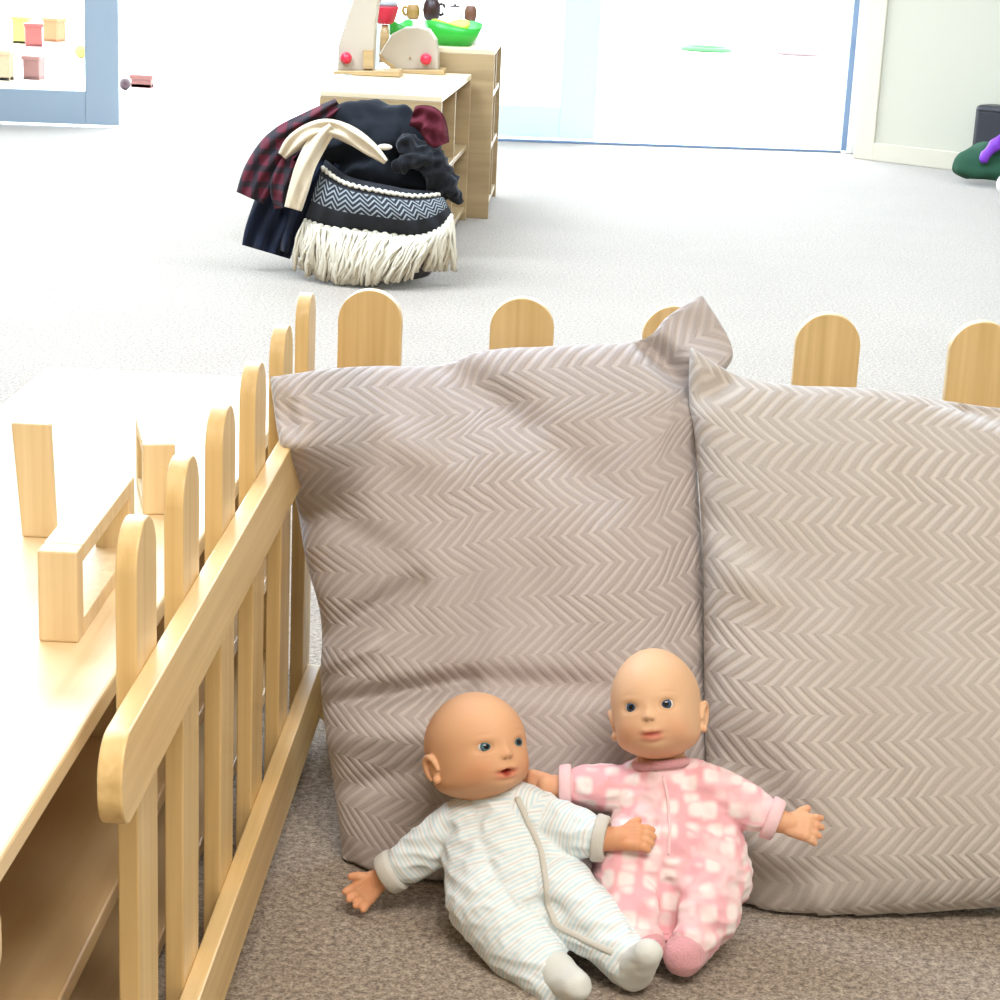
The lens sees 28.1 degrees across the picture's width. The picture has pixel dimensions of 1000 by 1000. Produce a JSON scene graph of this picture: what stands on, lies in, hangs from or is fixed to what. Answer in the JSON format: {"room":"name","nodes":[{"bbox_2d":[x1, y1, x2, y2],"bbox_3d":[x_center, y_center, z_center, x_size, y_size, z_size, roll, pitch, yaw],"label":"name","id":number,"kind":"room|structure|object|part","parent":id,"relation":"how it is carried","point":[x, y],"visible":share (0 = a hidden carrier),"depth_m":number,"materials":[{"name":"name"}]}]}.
{"room":"children's room","nodes":[
{"label":"children's room","id":0,"kind":"room"},
{"bbox_2d":[0,124,999,999],"bbox_3d":[-0.568,-0.140,4.318,7.800,0.100,12.316,3,16,2],"label":"floor","id":1,"kind":"structure","parent":0,"point":[122,249],"depth_m":5.79,"materials":[{"name":"carpet"}]},
{"bbox_2d":[0,367,290,999],"bbox_3d":[-0.498,0.259,2.036,0.360,0.420,1.680,3,16,2],"label":"shelf unit","id":2,"kind":"object","parent":1,"relation":"on","point":[59,906],"visible":0.5,"depth_m":1.88,"materials":[{"name":"brown wood"}]},
{"bbox_2d":[11,420,57,537],"bbox_3d":[-0.472,-0.021,2.032,0.044,0.120,0.013,3,16,2],"label":"wooden block","id":3,"kind":"object","parent":2,"relation":"on","point":[32,440],"visible":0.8,"depth_m":2.02,"materials":[{"name":"brown wood"}]},
{"bbox_2d":[37,474,134,642],"bbox_3d":[-0.383,0.050,1.867,0.035,0.084,0.250,3,16,1],"label":"block","id":4,"kind":"object","parent":2,"relation":"on","point":[71,591],"visible":0.88,"depth_m":1.80,"materials":[{"name":"brown wood"}]},
{"bbox_3d":[-0.501,0.283,2.054,0.324,0.018,1.584,3,16,2],"label":"shelf","id":5,"kind":"part","parent":2,"relation":"part of","materials":[{"name":"beige wood"}]},
{"bbox_2d":[136,417,174,514],"bbox_3d":[-0.376,-0.038,2.182,0.034,0.078,0.120,-1,17,-14],"label":"block","id":6,"kind":"object","parent":2,"relation":"on","point":[155,446],"visible":0.77,"depth_m":2.13,"materials":[{"name":"brown wood"}]},
{"bbox_3d":[-0.508,0.437,2.098,0.324,0.018,1.584,3,16,2],"label":"board","id":7,"kind":"part","parent":2,"relation":"part of","materials":[{"name":"beige wood"}]},
{"bbox_3d":[-0.461,0.043,2.817,0.332,0.400,0.018,3,16,2],"label":"panel","id":8,"kind":"part","parent":2,"relation":"part of","materials":[{"name":"beige wood"}]},
{"bbox_2d":[97,292,320,999],"bbox_3d":[-0.262,0.189,1.985,0.034,0.602,1.146,3,16,2],"label":"fence panel","id":9,"kind":"object","parent":1,"relation":"on","point":[156,716],"visible":0.89,"depth_m":1.85,"materials":[{"name":"brown wood"}]},
{"bbox_3d":[-0.247,0.044,1.941,0.018,0.070,1.143,3,16,2],"label":"rail","id":10,"kind":"part","parent":9,"relation":"part of","materials":[{"name":"brown wood"}]},
{"bbox_3d":[-0.264,0.399,2.045,0.018,0.076,1.143,3,16,2],"label":"rail","id":11,"kind":"part","parent":9,"relation":"part of","materials":[{"name":"brown wood"}]},
{"bbox_2d":[326,237,431,280],"bbox_3d":[-0.370,-0.818,6.033,0.416,0.256,0.416,3,16,2],"label":"basket","id":12,"kind":"object","parent":1,"relation":"on","point":[421,273],"visible":0.02,"depth_m":5.97,"materials":[{"name":"grey wicker"}]},
{"bbox_2d":[242,152,338,258],"bbox_3d":[-0.614,-0.903,5.902,0.291,0.383,0.136,3,16,2],"label":"blanket","id":13,"kind":"object","parent":12,"relation":"on","point":[269,229],"visible":0.41,"depth_m":5.92,"materials":[{"name":"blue fabric"}]},
{"bbox_2d":[292,159,457,286],"bbox_3d":[-0.362,-0.800,5.810,0.488,0.337,0.226,3,16,2],"label":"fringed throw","id":14,"kind":"object","parent":12,"relation":"on","point":[375,233],"visible":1,"depth_m":5.77,"materials":[{"name":"beige fabric"}]},
{"bbox_3d":[-0.358,-0.802,5.809,0.440,0.071,0.102,3,16,2],"label":"knotted cord","id":15,"kind":"part","parent":14,"relation":"part of","materials":[{"name":"beige fabric"}]},
{"bbox_3d":[-0.345,-0.918,5.795,0.362,0.075,0.101,3,16,2],"label":"knotted cord","id":16,"kind":"part","parent":14,"relation":"part of","materials":[{"name":"beige fabric"}]},
{"bbox_2d":[391,133,463,204],"bbox_3d":[-0.210,-0.958,5.824,0.214,0.212,0.100,3,16,2],"label":"shawl","id":17,"kind":"object","parent":14,"relation":"on","point":[416,154],"visible":0.95,"depth_m":5.79,"materials":[{"name":"black fabric"}]},
{"bbox_2d":[409,105,448,147],"bbox_3d":[-0.208,-1.077,5.785,0.119,0.126,0.058,5,16,8],"label":"blanket","id":18,"kind":"object","parent":17,"relation":"on","point":[430,122],"visible":1,"depth_m":5.77,"materials":[{"name":"red fabric"}]},
{"bbox_2d":[320,99,441,189],"bbox_3d":[-0.362,-1.024,5.909,0.434,0.311,0.195,3,16,2],"label":"clothing","id":19,"kind":"object","parent":12,"relation":"on","point":[382,122],"visible":0.48,"depth_m":5.84,"materials":[{"name":"black fabric"}]},
{"bbox_2d":[236,99,340,208],"bbox_3d":[-0.608,-1.008,5.834,0.314,0.318,0.119,0,17,-10],"label":"blanket","id":20,"kind":"object","parent":19,"relation":"on","point":[266,172],"visible":0.82,"depth_m":5.84,"materials":[{"name":"red fabric"}]},
{"bbox_2d":[278,119,387,210],"bbox_3d":[-0.487,-0.966,5.781,0.324,0.267,0.096,3,16,2],"label":"scarf","id":21,"kind":"object","parent":20,"relation":"on","point":[313,137],"visible":1,"depth_m":5.75,"materials":[{"name":"beige fabric"}]},
{"bbox_2d":[378,144,391,149],"bbox_3d":[-0.332,-1.020,5.779,0.042,0.018,0.028,3,16,2],"label":"pompom","id":22,"kind":"object","parent":21,"relation":"on","point":[381,146],"visible":1,"depth_m":5.77,"materials":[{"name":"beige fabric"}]},
{"bbox_2d":[320,73,470,224],"bbox_3d":[-0.338,-1.132,6.656,0.378,0.512,0.950,4,16,4],"label":"shelf","id":23,"kind":"object","parent":1,"relation":"on","point":[450,93],"visible":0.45,"depth_m":6.64,"materials":[{"name":"brown wood"}]},
{"bbox_2d":[333,0,402,76],"bbox_3d":[-0.433,-1.665,6.903,0.228,0.362,0.432,3,16,2],"label":"stand mixer","id":24,"kind":"object","parent":23,"relation":"on","point":[357,43],"visible":0.98,"depth_m":6.75,"materials":[{"name":"brown wood"}]},
{"bbox_3d":[-0.521,-1.496,6.768,0.043,0.042,0.070,3,16,2],"label":"knob","id":25,"kind":"part","parent":24,"relation":"part of","materials":[{"name":"red paint"}]},
{"bbox_3d":[-0.410,-1.618,7.090,0.034,0.131,0.034,3,16,2],"label":"post","id":26,"kind":"part","parent":24,"relation":"part of","materials":[{"name":"brown wood"}]},
{"bbox_2d":[377,0,398,23],"bbox_3d":[-0.405,-1.722,7.059,0.098,0.082,0.098,3,16,2],"label":"bowl","id":27,"kind":"object","parent":24,"relation":"on","point":[388,9],"depth_m":7.03,"materials":[{"name":"red plastic"}]},
{"bbox_3d":[-0.376,-0.995,6.213,0.378,0.494,0.018,4,16,4],"label":"panel","id":28,"kind":"part","parent":23,"relation":"part of","materials":[{"name":"brown wood"}]},
{"bbox_2d":[379,26,445,74],"bbox_3d":[-0.304,-1.568,6.959,0.232,0.157,0.130,3,16,2],"label":"toaster","id":29,"kind":"object","parent":23,"relation":"on","point":[414,49],"visible":0.98,"depth_m":6.93,"materials":[{"name":"brown wood"}]},
{"bbox_3d":[-0.390,-1.534,6.987,0.062,0.051,0.090,3,16,2],"label":"plate","id":30,"kind":"part","parent":29,"relation":"part of","materials":[{"name":"brown wood"}]},
{"bbox_3d":[-0.257,-1.530,6.937,0.042,0.042,0.070,3,16,2],"label":"knob","id":31,"kind":"part","parent":29,"relation":"part of","materials":[{"name":"red paint"}]},
{"bbox_3d":[-0.332,-1.134,6.654,0.355,0.018,0.912,4,16,4],"label":"shelf","id":32,"kind":"part","parent":23,"relation":"part of","materials":[{"name":"brown wood"}]},
{"bbox_3d":[-0.341,-0.923,6.716,0.355,0.018,0.912,4,16,4],"label":"board","id":33,"kind":"part","parent":23,"relation":"part of","materials":[{"name":"brown wood"}]},
{"bbox_3d":[-0.301,-1.251,7.104,0.378,0.494,0.020,4,16,4],"label":"panel","id":34,"kind":"part","parent":23,"relation":"part of","materials":[{"name":"brown wood"}]},
{"bbox_2d":[390,39,501,218],"bbox_3d":[-0.202,-1.396,7.431,0.370,0.596,0.620,3,16,2],"label":"shelf","id":35,"kind":"object","parent":1,"relation":"on","point":[482,60],"visible":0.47,"depth_m":7.13,"materials":[{"name":"brown wood"}]},
{"bbox_2d":[388,19,412,35],"bbox_3d":[-0.358,-1.682,7.178,0.090,0.082,0.100,3,16,2],"label":"bowl","id":36,"kind":"object","parent":35,"relation":"on","point":[394,27],"visible":0.34,"depth_m":7.15,"materials":[{"name":"green plastic"}]},
{"bbox_2d":[403,18,477,44],"bbox_3d":[-0.216,-1.715,7.318,0.271,0.078,0.100,3,16,2],"label":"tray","id":37,"kind":"object","parent":35,"relation":"on","point":[416,22],"visible":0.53,"depth_m":7.27,"materials":[{"name":"white plastic"}]},
{"bbox_2d":[401,4,419,18],"bbox_3d":[-0.322,-1.784,7.306,0.064,0.052,0.052,13,19,32],"label":"mug","id":38,"kind":"object","parent":37,"relation":"on","point":[412,10],"visible":1,"depth_m":7.29,"materials":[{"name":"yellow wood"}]},
{"bbox_2d":[423,0,445,19],"bbox_3d":[-0.244,-1.795,7.293,0.078,0.088,0.066,14,20,34],"label":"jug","id":39,"kind":"object","parent":37,"relation":"on","point":[431,8],"visible":0.94,"depth_m":7.28,"materials":[{"name":"brown plastic"}]},
{"bbox_3d":[-0.208,-1.789,7.296,0.026,0.052,0.012,3,16,2],"label":"handle","id":40,"kind":"part","parent":39,"relation":"part of","materials":[{"name":"black plastic"}]},
{"bbox_2d":[442,4,464,20],"bbox_3d":[-0.165,-1.779,7.297,0.084,0.062,0.060,13,19,32],"label":"teapot","id":41,"kind":"object","parent":37,"relation":"on","point":[454,12],"visible":0.94,"depth_m":7.28,"materials":[{"name":"white ceramic"}]},
{"bbox_2d":[464,5,476,20],"bbox_3d":[-0.107,-1.774,7.296,0.046,0.057,0.046,3,16,2],"label":"cup","id":42,"kind":"object","parent":37,"relation":"on","point":[470,13],"visible":0.91,"depth_m":7.28,"materials":[{"name":"brown"}]},
{"bbox_2d":[425,20,482,46],"bbox_3d":[-0.167,-1.674,7.171,0.210,0.087,0.140,3,16,2],"label":"bowl","id":43,"kind":"object","parent":35,"relation":"on","point":[446,34],"visible":0.84,"depth_m":7.13,"materials":[{"name":"green plastic"}]},
{"bbox_2d":[432,19,469,28],"bbox_3d":[-0.178,-1.687,7.168,0.140,0.072,0.090,3,16,2],"label":"bowl","id":44,"kind":"object","parent":43,"relation":"in","point":[463,23],"visible":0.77,"depth_m":7.18,"materials":[{"name":"yellow plastic"}]},
{"bbox_3d":[-0.207,-1.147,7.503,0.347,0.018,0.584,3,16,2],"label":"shelf","id":45,"kind":"part","parent":35,"relation":"part of","materials":[{"name":"brown wood"}]},
{"bbox_3d":[-0.198,-1.339,7.447,0.347,0.018,0.584,3,16,2],"label":"shelf","id":46,"kind":"part","parent":35,"relation":"part of","materials":[{"name":"brown wood"}]},
{"bbox_3d":[-0.190,-1.521,7.394,0.347,0.018,0.584,3,16,2],"label":"shelf","id":47,"kind":"part","parent":35,"relation":"part of","materials":[{"name":"brown wood"}]},
{"bbox_3d":[-0.189,-1.471,7.722,0.370,0.578,0.018,3,16,2],"label":"panel","id":48,"kind":"part","parent":35,"relation":"part of","materials":[{"name":"brown wood"}]},
{"bbox_2d":[270,294,732,880],"bbox_3d":[0.001,0.089,2.319,0.534,0.623,0.347,3,16,2],"label":"floor cushion","id":49,"kind":"object","parent":1,"relation":"on","point":[516,525],"visible":0.77,"depth_m":2.28,"materials":[{"name":"beige fabric"}]},
{"bbox_2d":[342,692,662,999],"bbox_3d":[0.027,0.360,2.098,0.371,0.272,0.168,15,20,35],"label":"baby doll","id":50,"kind":"object","parent":1,"relation":"on","point":[519,889],"visible":1,"depth_m":2.08,"materials":[{"name":"fabric"}]},
{"bbox_2d":[320,288,999,720],"bbox_3d":[0.408,0.063,2.522,1.270,0.602,0.036,3,16,2],"label":"fence panel","id":51,"kind":"object","parent":1,"relation":"on","point":[826,352],"visible":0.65,"depth_m":2.46,"materials":[{"name":"brown wood"}]},
{"bbox_3d":[0.397,0.292,2.579,1.270,0.074,0.018,3,16,2],"label":"rail","id":52,"kind":"part","parent":51,"relation":"part of","materials":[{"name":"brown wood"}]},
{"bbox_2d":[522,648,824,976],"bbox_3d":[0.183,0.313,2.141,0.232,0.301,0.253,-9,20,-36],"label":"baby doll","id":53,"kind":"object","parent":1,"relation":"on","point":[687,895],"visible":0.87,"depth_m":2.10,"materials":[{"name":"fabric"}]},
{"bbox_2d":[689,346,999,915],"bbox_3d":[0.445,0.151,2.267,0.504,0.572,0.323,3,16,2],"label":"floor cushion","id":54,"kind":"object","parent":1,"relation":"on","point":[851,535],"visible":0.94,"depth_m":2.22,"materials":[{"name":"beige fabric"}]},
{"bbox_2d":[952,141,999,180],"bbox_3d":[2.183,-1.498,8.855,0.354,0.172,0.186,3,16,2],"label":"heap","id":55,"kind":"object","parent":1,"relation":"on","point":[967,164],"visible":0.91,"depth_m":8.81,"materials":[{"name":"green fabric"}]},
{"bbox_2d":[979,135,999,162],"bbox_3d":[2.191,-1.563,8.775,0.174,0.171,0.064,-3,17,-19],"label":"cloth","id":56,"kind":"object","parent":55,"relation":"on","point":[993,146],"visible":1,"depth_m":8.75,"materials":[{"name":"purple fabric"}]},
{"bbox_2d":[972,104,999,144],"bbox_3d":[2.292,-1.616,9.061,0.280,0.327,0.148,15,20,36],"label":"storage box","id":57,"kind":"object","parent":1,"relation":"on","point":[987,118],"visible":0.5,"depth_m":9.03,"materials":[{"name":"black plastic"}]},
{"bbox_2d":[996,177,999,193],"bbox_3d":[2.152,-1.331,8.449,0.110,0.110,0.110,3,16,2],"label":"ball","id":58,"kind":"object","parent":1,"relation":"on","point":[998,179],"visible":1,"depth_m":8.44,"materials":[{"name":"white"}]},
{"bbox_2d":[875,0,999,151],"bbox_3d":[2.667,-2.733,8.706,2.000,2.700,0.100,15,20,36],"label":"wall","id":59,"kind":"structure","parent":0,"point":[941,58],"depth_m":9.34,"materials":[{"name":"beige paint"}]},
{"bbox_2d":[853,0,888,159],"bbox_3d":[1.842,-2.783,9.373,0.105,2.350,0.132,15,20,36],"label":"trim","id":60,"kind":"structure","parent":59,"relation":"attached to","point":[877,10],"depth_m":9.54,"materials":[{"name":"beige paint"}]},
{"bbox_2d":[872,143,959,169],"bbox_3d":[2.576,-1.468,9.027,1.995,0.085,0.014,15,20,36],"label":"baseboard","id":61,"kind":"structure","parent":59,"relation":"attached to","point":[923,157],"depth_m":9.48,"materials":[{"name":"beige paint"}]},
{"bbox_3d":[-0.240,-3.065,9.385,7.759,2.700,1.214,3,16,2],"label":"wall","id":62,"kind":"structure","parent":0,"visible":0},
{"bbox_2d":[0,0,119,125],"bbox_3d":[-2.486,-2.903,9.117,1.459,2.318,0.100,1,16,-6],"label":"window frame","id":63,"kind":"structure","parent":62,"relation":"in","point":[99,104],"depth_m":9.45,"materials":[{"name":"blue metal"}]},
{"bbox_2d":[343,0,601,138],"bbox_3d":[-0.099,-2.884,9.411,1.230,2.310,0.100,1,16,-6],"label":"door","id":64,"kind":"structure","parent":62,"relation":"in","point":[574,117],"depth_m":9.72,"materials":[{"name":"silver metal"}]},
{"bbox_2d":[498,0,859,152],"bbox_3d":[0.886,-2.851,9.491,1.763,2.330,0.072,1,16,-7],"label":"trim","id":65,"kind":"structure","parent":62,"relation":"attached to","point":[854,4],"depth_m":9.80,"materials":[{"name":"blue"}]},
{"bbox_2d":[841,0,867,153],"bbox_3d":[1.789,-2.855,9.612,0.061,2.350,0.130,1,16,-6],"label":"trim","id":66,"kind":"structure","parent":62,"relation":"attached to","point":[860,36],"depth_m":9.77,"materials":[{"name":"white paint"}]},
{"label":"outside","id":67,"kind":"structure","parent":0,"visible":0},
{"bbox_2d":[0,0,850,152],"bbox_3d":[-1.735,-8.049,31.270,55.001,0.108,44.980,1,16,-6],"label":"ground","id":68,"kind":"structure","parent":67,"point":[266,64],"depth_m":14.95,"materials":[{"name":"white"}]},
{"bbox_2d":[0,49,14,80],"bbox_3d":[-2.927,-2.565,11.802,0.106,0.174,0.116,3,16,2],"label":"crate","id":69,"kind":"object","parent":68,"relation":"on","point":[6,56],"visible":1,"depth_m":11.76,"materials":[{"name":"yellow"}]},
{"bbox_2d":[11,16,31,43],"bbox_3d":[-3.532,-3.472,14.775,0.126,0.194,0.136,3,16,2],"label":"crate","id":70,"kind":"object","parent":68,"relation":"on","point":[18,30],"visible":0.81,"depth_m":14.72,"materials":[{"name":"yellow plastic"}]},
{"bbox_2d":[23,22,42,46],"bbox_3d":[-3.395,-3.385,14.554,0.136,0.164,0.146,-2,17,-15],"label":"crate","id":71,"kind":"object","parent":68,"relation":"on","point":[33,31],"visible":1,"depth_m":14.49,"materials":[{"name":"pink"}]},
{"bbox_2d":[21,55,45,79],"bbox_3d":[-2.787,-2.585,11.954,0.116,0.139,0.116,5,16,7],"label":"crate","id":72,"kind":"object","parent":68,"relation":"on","point":[33,65],"visible":1,"depth_m":11.91,"materials":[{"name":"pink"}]},
{"bbox_2d":[42,17,66,41],"bbox_3d":[-3.367,-3.553,15.113,0.136,0.174,0.136,9,17,21],"label":"crate","id":73,"kind":"object","parent":68,"relation":"on","point":[53,28],"visible":1,"depth_m":15.07,"materials":[{"name":"brown"}]},
{"bbox_2d":[74,45,84,57],"bbox_3d":[-2.873,-3.076,13.709,0.090,0.090,0.090,3,16,2],"label":"ball","id":74,"kind":"object","parent":68,"relation":"on","point":[79,50],"visible":0.86,"depth_m":13.68,"materials":[{"name":"yellow plastic"}]},
{"bbox_2d":[120,78,130,89],"bbox_3d":[-2.168,-2.406,11.563,0.070,0.070,0.070,3,16,2],"label":"ball","id":75,"kind":"object","parent":68,"relation":"on","point":[125,83],"visible":0.93,"depth_m":11.54,"materials":[{"name":"pink"}]},
{"bbox_2d":[129,73,154,87],"bbox_3d":[-2.104,-2.466,11.768,0.136,0.074,0.096,3,16,2],"label":"block","id":76,"kind":"object","parent":68,"relation":"on","point":[137,80],"visible":0.99,"depth_m":11.73,"materials":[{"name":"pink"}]},
{"bbox_2d":[680,45,731,52],"bbox_3d":[1.816,-3.976,17.620,0.460,0.040,0.460,3,16,2],"label":"hoop","id":77,"kind":"object","parent":68,"relation":"on","point":[694,48],"visible":1,"depth_m":17.46,"materials":[{"name":"green plastic"}]},
{"bbox_2d":[776,49,818,56],"bbox_3d":[2.622,-3.947,17.646,0.380,0.040,0.380,3,16,2],"label":"hoop","id":78,"kind":"object","parent":68,"relation":"on","point":[789,52],"visible":1,"depth_m":17.52,"materials":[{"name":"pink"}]}
]}

